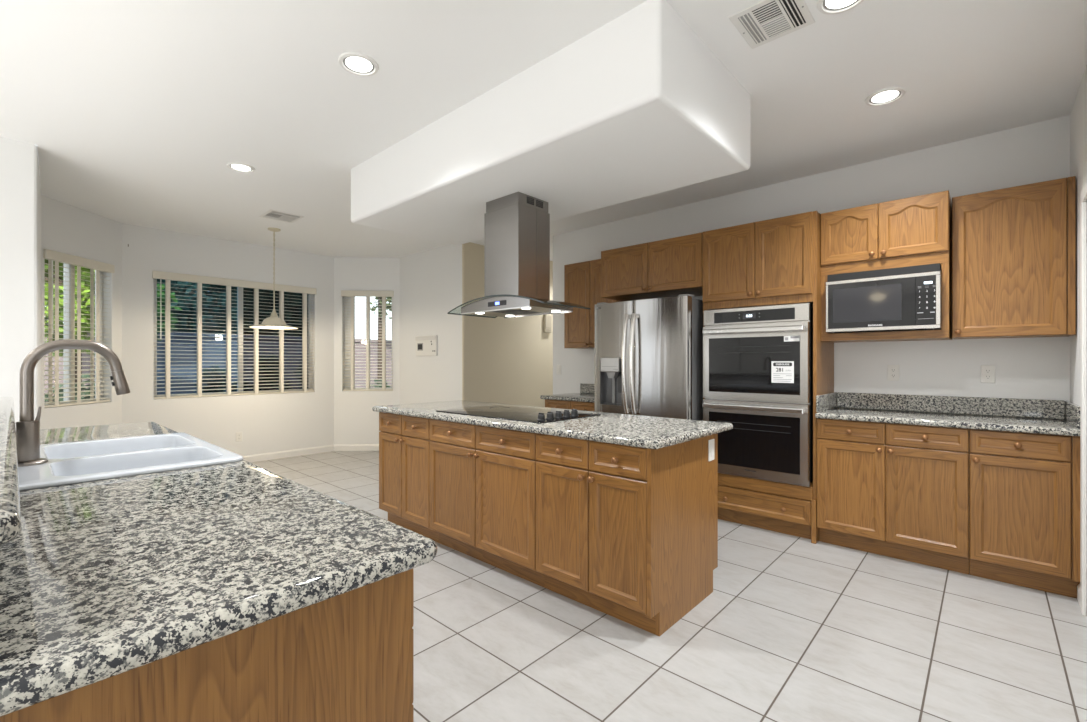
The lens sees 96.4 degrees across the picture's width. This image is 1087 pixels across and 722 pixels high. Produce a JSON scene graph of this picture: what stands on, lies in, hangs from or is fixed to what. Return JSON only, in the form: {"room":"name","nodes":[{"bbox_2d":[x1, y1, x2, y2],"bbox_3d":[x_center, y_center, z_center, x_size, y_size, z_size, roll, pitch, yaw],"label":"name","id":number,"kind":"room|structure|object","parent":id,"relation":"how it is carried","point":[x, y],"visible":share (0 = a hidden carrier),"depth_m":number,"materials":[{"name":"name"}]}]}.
{"room":"kitchen","nodes":[
{"label":"kitchen","id":0,"kind":"room"},
{"bbox_2d":[0,137,40,429],"bbox_3d":[-5.873,-0.112,1.763,1.410,2.750,5.680,0,0,42],"label":"wall","id":1,"kind":"structure","parent":0,"point":[20,188],"depth_m":3.28,"materials":[{"name":"white paint"}]},
{"bbox_2d":[41,195,121,428],"bbox_3d":[-4.568,-0.112,4.770,0.140,2.750,0.877,0,0,-3],"label":"wall","id":2,"kind":"structure","parent":0,"point":[65,228],"depth_m":4.84,"materials":[{"name":"white paint"}]},
{"bbox_2d":[45,263,102,404],"bbox_3d":[-4.602,-0.294,4.717,0.056,1.425,0.715,0,0,-3],"label":"window","id":3,"kind":"structure","parent":2,"relation":"in","point":[67,297],"depth_m":4.69,"materials":[{"name":"white plastic"}]},
{"bbox_2d":[43,249,113,407],"bbox_3d":[-4.515,-0.299,4.721,0.084,1.427,0.739,0,0,-3],"label":"window blind","id":4,"kind":"object","parent":3,"relation":"attached to","point":[50,255],"visible":0.8,"depth_m":4.69,"materials":[{"name":"beige plastic"}]},
{"bbox_2d":[122,223,333,455],"bbox_3d":[-3.797,-0.112,6.104,0.140,2.750,2.290,0,0,42],"label":"wall","id":5,"kind":"structure","parent":0,"point":[268,423],"depth_m":5.93,"materials":[{"name":"white paint"}]},
{"bbox_2d":[154,279,311,396],"bbox_3d":[-3.823,-0.294,6.130,0.056,1.425,1.757,0,0,42],"label":"window","id":6,"kind":"structure","parent":5,"relation":"in","point":[296,349],"depth_m":6.39,"materials":[{"name":"white plastic"}]},
{"bbox_2d":[152,271,315,398],"bbox_3d":[-3.759,-0.299,6.071,0.084,1.427,1.781,0,0,42],"label":"window blind","id":7,"kind":"object","parent":6,"relation":"attached to","point":[167,276],"visible":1,"depth_m":5.97,"materials":[{"name":"beige plastic"}]},
{"bbox_2d":[236,432,241,441],"bbox_3d":[-3.770,0.928,6.022,0.009,0.115,0.070,0,0,42],"label":"wall outlet","id":8,"kind":"object","parent":5,"relation":"attached to","point":[238,434],"visible":1,"depth_m":6.02,"materials":[{"name":"white plastic"}]},
{"bbox_2d":[243,445,333,461],"bbox_3d":[-3.740,1.218,6.052,0.014,0.090,2.290,0,0,42],"label":"baseboard","id":9,"kind":"structure","parent":5,"relation":"attached to","point":[328,448],"depth_m":6.44,"materials":[{"name":"white paint"}]},
{"bbox_2d":[334,257,399,444],"bbox_3d":[-2.517,-0.112,6.992,0.919,2.750,0.140,0,0,-3],"label":"wall","id":10,"kind":"structure","parent":0,"point":[355,421],"depth_m":6.92,"materials":[{"name":"white paint"}]},
{"bbox_2d":[334,444,378,450],"bbox_3d":[-2.513,1.218,6.915,0.919,0.090,0.014,0,0,-3],"label":"baseboard","id":11,"kind":"structure","parent":10,"relation":"attached to","point":[338,447],"depth_m":6.90,"materials":[{"name":"white paint"}]},
{"bbox_2d":[345,297,392,388],"bbox_3d":[-2.508,-0.294,7.030,0.710,1.425,0.056,0,0,-3],"label":"window","id":12,"kind":"structure","parent":10,"relation":"in","point":[347,308],"depth_m":6.99,"materials":[{"name":"white plastic"}]},
{"bbox_2d":[341,290,393,390],"bbox_3d":[-2.504,-0.299,6.943,0.734,1.427,0.084,0,0,-3],"label":"window blind","id":13,"kind":"object","parent":12,"relation":"attached to","point":[345,293],"visible":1,"depth_m":6.93,"materials":[{"name":"beige plastic"}]},
{"bbox_2d":[400,244,461,403],"bbox_3d":[-1.480,-0.112,6.513,1.428,2.750,0.140,0,0,42],"label":"wall","id":14,"kind":"structure","parent":0,"point":[430,280],"depth_m":6.40,"materials":[{"name":"white paint"}]},
{"bbox_2d":[415,335,436,355],"bbox_3d":[-1.560,-0.212,6.468,0.470,0.270,0.034,0,0,42],"label":"control panel","id":15,"kind":"object","parent":14,"relation":"attached to","point":[425,345],"visible":1,"depth_m":6.45,"materials":[{"name":"white plastic"}]},
{"bbox_2d":[462,242,552,406],"bbox_3d":[0.465,-0.112,7.662,0.150,2.750,4.460,0,0,42],"label":"wall","id":16,"kind":"structure","parent":0,"point":[505,360],"depth_m":6.42,"materials":[{"name":"beige paint"}]},
{"bbox_2d":[543,315,550,332],"bbox_3d":[0.059,-0.557,7.071,0.048,0.260,0.140,0,0,42],"label":"door chime","id":17,"kind":"object","parent":16,"relation":"attached to","point":[546,318],"visible":0.87,"depth_m":7.04,"materials":[{"name":"beige plastic"}]},
{"bbox_2d":[0,0,1086,260],"bbox_3d":[-0.326,-1.562,2.127,10.350,0.150,13.700,0,0,42],"label":"ceiling","id":18,"kind":"structure","parent":0,"point":[135,112],"depth_m":2.61,"materials":[{"name":"white paint"}]},
{"bbox_2d":[226,162,254,172],"bbox_3d":[-2.310,-1.482,3.713,0.190,0.010,0.190,0,0,42],"label":"recessed light","id":19,"kind":"object","parent":18,"relation":"in","point":[236,166],"visible":1,"depth_m":3.71,"materials":[{"name":"white paint"}]},
{"bbox_2d":[249,227,297,328],"bbox_3d":[-3.017,-0.932,5.445,0.476,1.110,0.476,0,0,42],"label":"pendant lamp","id":20,"kind":"object","parent":18,"relation":"hanging from","point":[272,322],"visible":1,"depth_m":5.42,"materials":[{"name":"beige metal"}]},
{"bbox_2d":[259,209,303,222],"bbox_3d":[-2.675,-1.482,4.966,0.330,0.010,0.320,0,0,42],"label":"ceiling vent","id":21,"kind":"object","parent":18,"relation":"in","point":[271,214],"visible":1,"depth_m":4.95,"materials":[{"name":"white metal"}]},
{"bbox_2d":[338,52,378,75],"bbox_3d":[-0.921,-1.482,2.427,0.190,0.010,0.190,0,0,42],"label":"recessed light","id":22,"kind":"object","parent":18,"relation":"in","point":[356,63],"visible":1,"depth_m":2.42,"materials":[{"name":"white paint"}]},
{"bbox_2d":[728,0,814,48],"bbox_3d":[0.991,-1.482,2.108,0.270,0.010,0.290,0,0,42],"label":"ceiling vent","id":23,"kind":"object","parent":18,"relation":"in","point":[765,21],"visible":1,"depth_m":2.10,"materials":[{"name":"white metal"}]},
{"bbox_2d":[817,0,863,14],"bbox_3d":[1.221,-1.482,1.980,0.190,0.010,0.190,0,0,42],"label":"recessed light","id":24,"kind":"object","parent":18,"relation":"in","point":[829,7],"visible":1,"depth_m":2.02,"materials":[{"name":"white paint"}]},
{"bbox_2d":[865,87,905,105],"bbox_3d":[1.912,-1.482,2.721,0.190,0.010,0.190,0,0,42],"label":"recessed light","id":25,"kind":"object","parent":18,"relation":"in","point":[885,96],"visible":1,"depth_m":2.72,"materials":[{"name":"white paint"}]},
{"bbox_2d":[351,0,749,244],"bbox_3d":[-0.166,-1.281,3.241,2.666,0.412,1.031,0,0,42],"label":"ceiling","id":26,"kind":"structure","parent":0,"point":[639,105],"depth_m":2.54,"materials":[{"name":"white paint"}]},
{"bbox_2d":[447,192,589,317],"bbox_3d":[-0.188,-0.702,3.293,0.920,0.746,0.450,0,0,42],"label":"range hood","id":27,"kind":"object","parent":26,"relation":"attached to","point":[516,225],"visible":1,"depth_m":3.16,"materials":[{"name":"silver metal"}]},
{"bbox_2d":[250,451,1086,721],"bbox_3d":[-0.326,1.323,2.127,10.350,0.120,13.700,0,0,42],"label":"floor","id":28,"kind":"structure","parent":0,"point":[790,628],"depth_m":2.18,"materials":[{"name":"tile"}]},
{"bbox_2d":[0,568,413,721],"bbox_3d":[-0.635,0.826,0.946,0.507,0.874,0.636,0,0,42],"label":"base cabinet","id":29,"kind":"object","parent":28,"relation":"on","point":[348,656],"visible":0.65,"depth_m":0.80,"materials":[{"name":"brown wood"}]},
{"bbox_2d":[0,422,436,716],"bbox_3d":[-1.452,0.369,1.680,2.840,0.040,0.621,0,0,42],"label":"countertop","id":30,"kind":"structure","parent":29,"relation":"on","point":[100,580],"depth_m":0.85,"materials":[{"name":"stone"}]},
{"bbox_2d":[16,340,129,466],"bbox_3d":[-1.617,0.129,1.670,0.094,0.410,0.304,0,0,42],"label":"faucet","id":31,"kind":"object","parent":30,"relation":"on","point":[27,428],"visible":0.98,"depth_m":1.59,"materials":[{"name":"silver metal"}]},
{"bbox_2d":[18,433,242,490],"bbox_3d":[-1.584,0.431,1.802,0.914,0.194,0.595,0,0,42],"label":"sink","id":32,"kind":"object","parent":30,"relation":"in","point":[75,462],"visible":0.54,"depth_m":1.78,"materials":[{"name":"white ceramic"}]},
{"bbox_2d":[379,412,437,541],"bbox_3d":[-0.803,0.825,3.822,0.677,0.876,0.764,0,0,42],"label":"base cabinet","id":33,"kind":"object","parent":28,"relation":"on","point":[404,440],"visible":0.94,"depth_m":3.55,"materials":[{"name":"brown wood"}]},
{"bbox_2d":[429,419,544,587],"bbox_3d":[-0.182,0.825,3.255,1.001,0.876,0.764,0,0,42],"label":"base cabinet","id":34,"kind":"object","parent":28,"relation":"on","point":[482,479],"visible":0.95,"depth_m":2.95,"materials":[{"name":"brown wood"}]},
{"bbox_2d":[372,400,732,448],"bbox_3d":[-0.132,0.368,3.295,2.509,0.038,0.883,0,0,42],"label":"countertop","id":35,"kind":"structure","parent":34,"relation":"on","point":[650,432],"depth_m":2.71,"materials":[{"name":"stone"}]},
{"bbox_2d":[436,405,600,423],"bbox_3d":[-0.192,0.323,3.299,1.010,0.052,0.588,0,0,42],"label":"cooktop","id":36,"kind":"object","parent":35,"relation":"in","point":[532,415],"visible":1,"depth_m":3.16,"materials":[{"name":"black glass"}]},
{"bbox_2d":[545,399,594,410],"bbox_3d":[0.447,0.825,5.025,0.720,0.876,0.576,0,0,42],"label":"base cabinet","id":37,"kind":"object","parent":28,"relation":"on","point":[585,406],"visible":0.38,"depth_m":4.85,"materials":[{"name":"brown wood"}]},
{"bbox_2d":[540,383,594,402],"bbox_3d":[0.444,0.314,5.027,0.785,0.146,0.577,0,0,42],"label":"countertop","id":38,"kind":"structure","parent":37,"relation":"on","point":[587,391],"depth_m":5.05,"materials":[{"name":"grey stone"}]},
{"bbox_2d":[536,433,717,635],"bbox_3d":[0.452,0.825,2.676,0.715,0.876,0.764,0,0,42],"label":"base cabinet","id":39,"kind":"object","parent":28,"relation":"on","point":[628,534],"visible":0.97,"depth_m":2.39,"materials":[{"name":"brown wood"}]},
{"bbox_2d":[708,439,714,460],"bbox_3d":[0.917,0.480,2.648,0.010,0.115,0.070,0,0,42],"label":"electrical outlet","id":40,"kind":"object","parent":39,"relation":"attached to","point":[711,443],"visible":1,"depth_m":2.63,"materials":[{"name":"white plastic"}]},
{"bbox_2d":[595,294,702,420],"bbox_3d":[0.993,0.363,4.333,0.904,1.801,0.803,0,0,42],"label":"refrigerator","id":41,"kind":"object","parent":28,"relation":"on","point":[649,352],"visible":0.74,"depth_m":4.01,"materials":[{"name":"grey metal"}]},
{"bbox_2d":[703,211,833,543],"bbox_3d":[1.753,0.106,3.832,0.824,2.315,0.576,0,0,42],"label":"tall cabinet","id":42,"kind":"object","parent":28,"relation":"on","point":[776,261],"visible":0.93,"depth_m":3.59,"materials":[{"name":"brown wood"}]},
{"bbox_2d":[702,303,812,486],"bbox_3d":[1.707,0.227,3.794,0.763,1.288,0.595,0,0,42],"label":"double wall oven","id":43,"kind":"object","parent":42,"relation":"in","point":[758,360],"visible":1,"depth_m":3.57,"materials":[{"name":"silver metal"}]},
{"bbox_2d":[817,418,969,573],"bbox_3d":[2.352,0.825,3.284,0.795,0.876,0.576,0,0,42],"label":"base cabinet","id":44,"kind":"object","parent":28,"relation":"on","point":[899,491],"visible":1,"depth_m":3.07,"materials":[{"name":"brown wood"}]},
{"bbox_2d":[815,392,1079,436],"bbox_3d":[2.516,0.310,3.133,1.240,0.154,0.577,0,0,42],"label":"countertop","id":45,"kind":"structure","parent":44,"relation":"on","point":[864,407],"depth_m":3.12,"materials":[{"name":"grey stone"}]},
{"bbox_2d":[969,429,1079,597],"bbox_3d":[2.811,0.825,2.865,0.442,0.876,0.576,0,0,42],"label":"base cabinet","id":46,"kind":"object","parent":28,"relation":"on","point":[1024,488],"visible":0.98,"depth_m":2.68,"materials":[{"name":"brown wood"}]},
{"bbox_2d":[553,115,1069,419],"bbox_3d":[2.955,-0.112,5.766,4.145,2.750,3.900,0,0,42],"label":"wall","id":47,"kind":"structure","parent":0,"point":[1037,367],"depth_m":3.45,"materials":[{"name":"white paint"}]},
{"bbox_2d":[580,383,594,393],"bbox_3d":[0.667,0.295,5.200,0.690,0.108,0.020,0,0,42],"label":"backsplash","id":48,"kind":"structure","parent":47,"relation":"attached to","point":[584,388],"depth_m":5.35,"materials":[{"name":"stone"}]},
{"bbox_2d":[564,259,623,348],"bbox_3d":[0.550,-0.600,5.122,0.683,0.903,0.294,0,0,42],"label":"upper cabinet","id":49,"kind":"object","parent":47,"relation":"attached to","point":[582,280],"visible":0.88,"depth_m":5.11,"materials":[{"name":"brown wood"}]},
{"bbox_2d":[601,232,702,300],"bbox_3d":[1.079,-0.829,4.447,1.000,0.440,0.576,0,0,42],"label":"upper cabinet","id":50,"kind":"object","parent":47,"relation":"attached to","point":[671,267],"visible":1,"depth_m":4.25,"materials":[{"name":"brown wood"}]},
{"bbox_2d":[821,190,952,342],"bbox_3d":[2.351,-0.600,3.354,0.702,0.903,0.474,0,0,42],"label":"upper cabinet","id":51,"kind":"object","parent":47,"relation":"attached to","point":[916,230],"visible":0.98,"depth_m":3.18,"materials":[{"name":"brown wood"}]},
{"bbox_2d":[826,263,940,332],"bbox_3d":[2.326,-0.403,3.320,0.619,0.408,0.400,0,0,42],"label":"microwave","id":52,"kind":"object","parent":51,"relation":"in","point":[908,298],"visible":1,"depth_m":3.15,"materials":[{"name":"silver metal"}]},
{"bbox_2d":[887,365,898,380],"bbox_3d":[2.526,0.080,3.510,0.070,0.115,0.009,0,0,42],"label":"wall outlet","id":53,"kind":"object","parent":47,"relation":"attached to","point":[892,370],"visible":1,"depth_m":3.51,"materials":[{"name":"white plastic"}]},
{"bbox_2d":[981,365,994,382],"bbox_3d":[2.898,0.079,3.171,0.070,0.115,0.009,0,0,42],"label":"wall outlet","id":54,"kind":"object","parent":47,"relation":"attached to","point":[987,371],"visible":1,"depth_m":3.17,"materials":[{"name":"white plastic"}]},
{"bbox_2d":[952,176,1075,338],"bbox_3d":[2.845,-0.591,2.971,0.524,0.878,0.374,0,0,42],"label":"upper cabinet","id":55,"kind":"object","parent":47,"relation":"attached to","point":[1014,248],"visible":1,"depth_m":2.85,"materials":[{"name":"brown wood"}]},
{"bbox_2d":[1070,65,1086,405],"bbox_3d":[2.611,-0.112,2.213,0.140,2.750,1.810,0,0,42],"label":"wall","id":56,"kind":"structure","parent":0,"point":[1078,115],"depth_m":2.68,"materials":[{"name":"white paint"}]},
{"bbox_2d":[1077,584,1079,605],"bbox_3d":[2.789,1.218,2.522,0.014,0.090,0.163,0,0,42],"label":"baseboard","id":57,"kind":"structure","parent":56,"relation":"attached to","point":[1078,586],"depth_m":2.55,"materials":[{"name":"white paint"}]},
{"bbox_2d":[1080,182,1086,615],"bbox_3d":[2.414,0.201,2.115,0.018,2.125,0.944,0,0,42],"label":"trim","id":58,"kind":"structure","parent":56,"relation":"attached to","point":[1083,195],"depth_m":2.42,"materials":[{"name":"white paint"}]},
{"bbox_3d":[-1.724,0.738,1.426,2.810,1.050,0.120,0,0,42],"label":"wall","id":59,"kind":"structure","parent":0,"visible":0},
{"bbox_2d":[0,396,20,545],"bbox_3d":[-1.773,0.194,1.382,2.838,0.038,0.368,0,0,42],"label":"bar","id":60,"kind":"object","parent":59,"relation":"attached to","point":[10,510],"visible":1,"depth_m":0.75,"materials":[{"name":"stone"}]},
{"label":"outside","id":61,"kind":"structure","parent":0,"visible":0},
{"bbox_3d":[-5.970,1.543,6.809,42.000,0.240,46.000,0,0,42],"label":"ground","id":62,"kind":"structure","parent":61,"visible":0},
{"bbox_2d":[45,372,94,401],"bbox_3d":[-5.786,0.543,5.876,1.114,1.776,1.412,0,0,13],"label":"shrub","id":63,"kind":"object","parent":62,"relation":"on","point":[83,376],"visible":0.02,"depth_m":5.89,"materials":[{"name":"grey plant"}]},
{"bbox_2d":[45,258,181,382],"bbox_3d":[-6.784,-0.649,7.346,2.151,4.144,2.100,0,0,-36],"label":"leafy tree","id":64,"kind":"object","parent":62,"relation":"on","point":[85,291],"visible":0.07,"depth_m":6.79,"materials":[{"name":"green plant"}]},
{"bbox_2d":[157,279,209,332],"bbox_3d":[-8.593,-1.218,10.741,2.342,5.282,3.018,0,0,-24],"label":"dense tree","id":65,"kind":"object","parent":62,"relation":"on","point":[173,284],"visible":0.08,"depth_m":10.12,"materials":[{"name":"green plant"}]},
{"bbox_2d":[186,283,236,333],"bbox_3d":[-9.706,-1.550,15.168,4.027,5.946,3.174,0,0,42],"label":"dense tree","id":66,"kind":"object","parent":62,"relation":"on","point":[213,287],"visible":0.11,"depth_m":14.02,"materials":[{"name":"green plant"}]},
{"bbox_2d":[194,365,236,392],"bbox_3d":[-4.703,0.640,7.808,0.823,1.580,1.447,0,0,27],"label":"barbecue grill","id":67,"kind":"object","parent":62,"relation":"on","point":[211,371],"visible":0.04,"depth_m":7.44,"materials":[{"name":"grey metal"}]},
{"bbox_2d":[45,331,391,401],"bbox_3d":[-6.878,0.428,9.670,0.280,1.990,21.000,0,0,42],"label":"wall","id":68,"kind":"structure","parent":62,"relation":"on","point":[358,342],"depth_m":9.54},
{"bbox_2d":[231,314,236,333],"bbox_3d":[-6.801,-0.936,12.470,1.831,4.718,2.346,0,0,42],"label":"dense tree","id":69,"kind":"object","parent":62,"relation":"on","point":[234,316],"visible":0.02,"depth_m":11.70,"materials":[{"name":"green plant"}]},
{"bbox_2d":[370,297,391,387],"bbox_3d":[-4.152,-0.553,11.680,2.512,3.952,1.329,0,0,-29],"label":"leafy tree","id":70,"kind":"object","parent":62,"relation":"on","point":[379,299],"visible":0.04,"depth_m":11.87,"materials":[{"name":"green plant"}]},
{"bbox_2d":[370,378,391,387],"bbox_3d":[-3.001,0.518,10.667,1.354,1.828,1.574,0,0,29],"label":"shrub","id":71,"kind":"object","parent":62,"relation":"on","point":[387,386],"visible":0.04,"depth_m":10.38,"materials":[{"name":"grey plant"}]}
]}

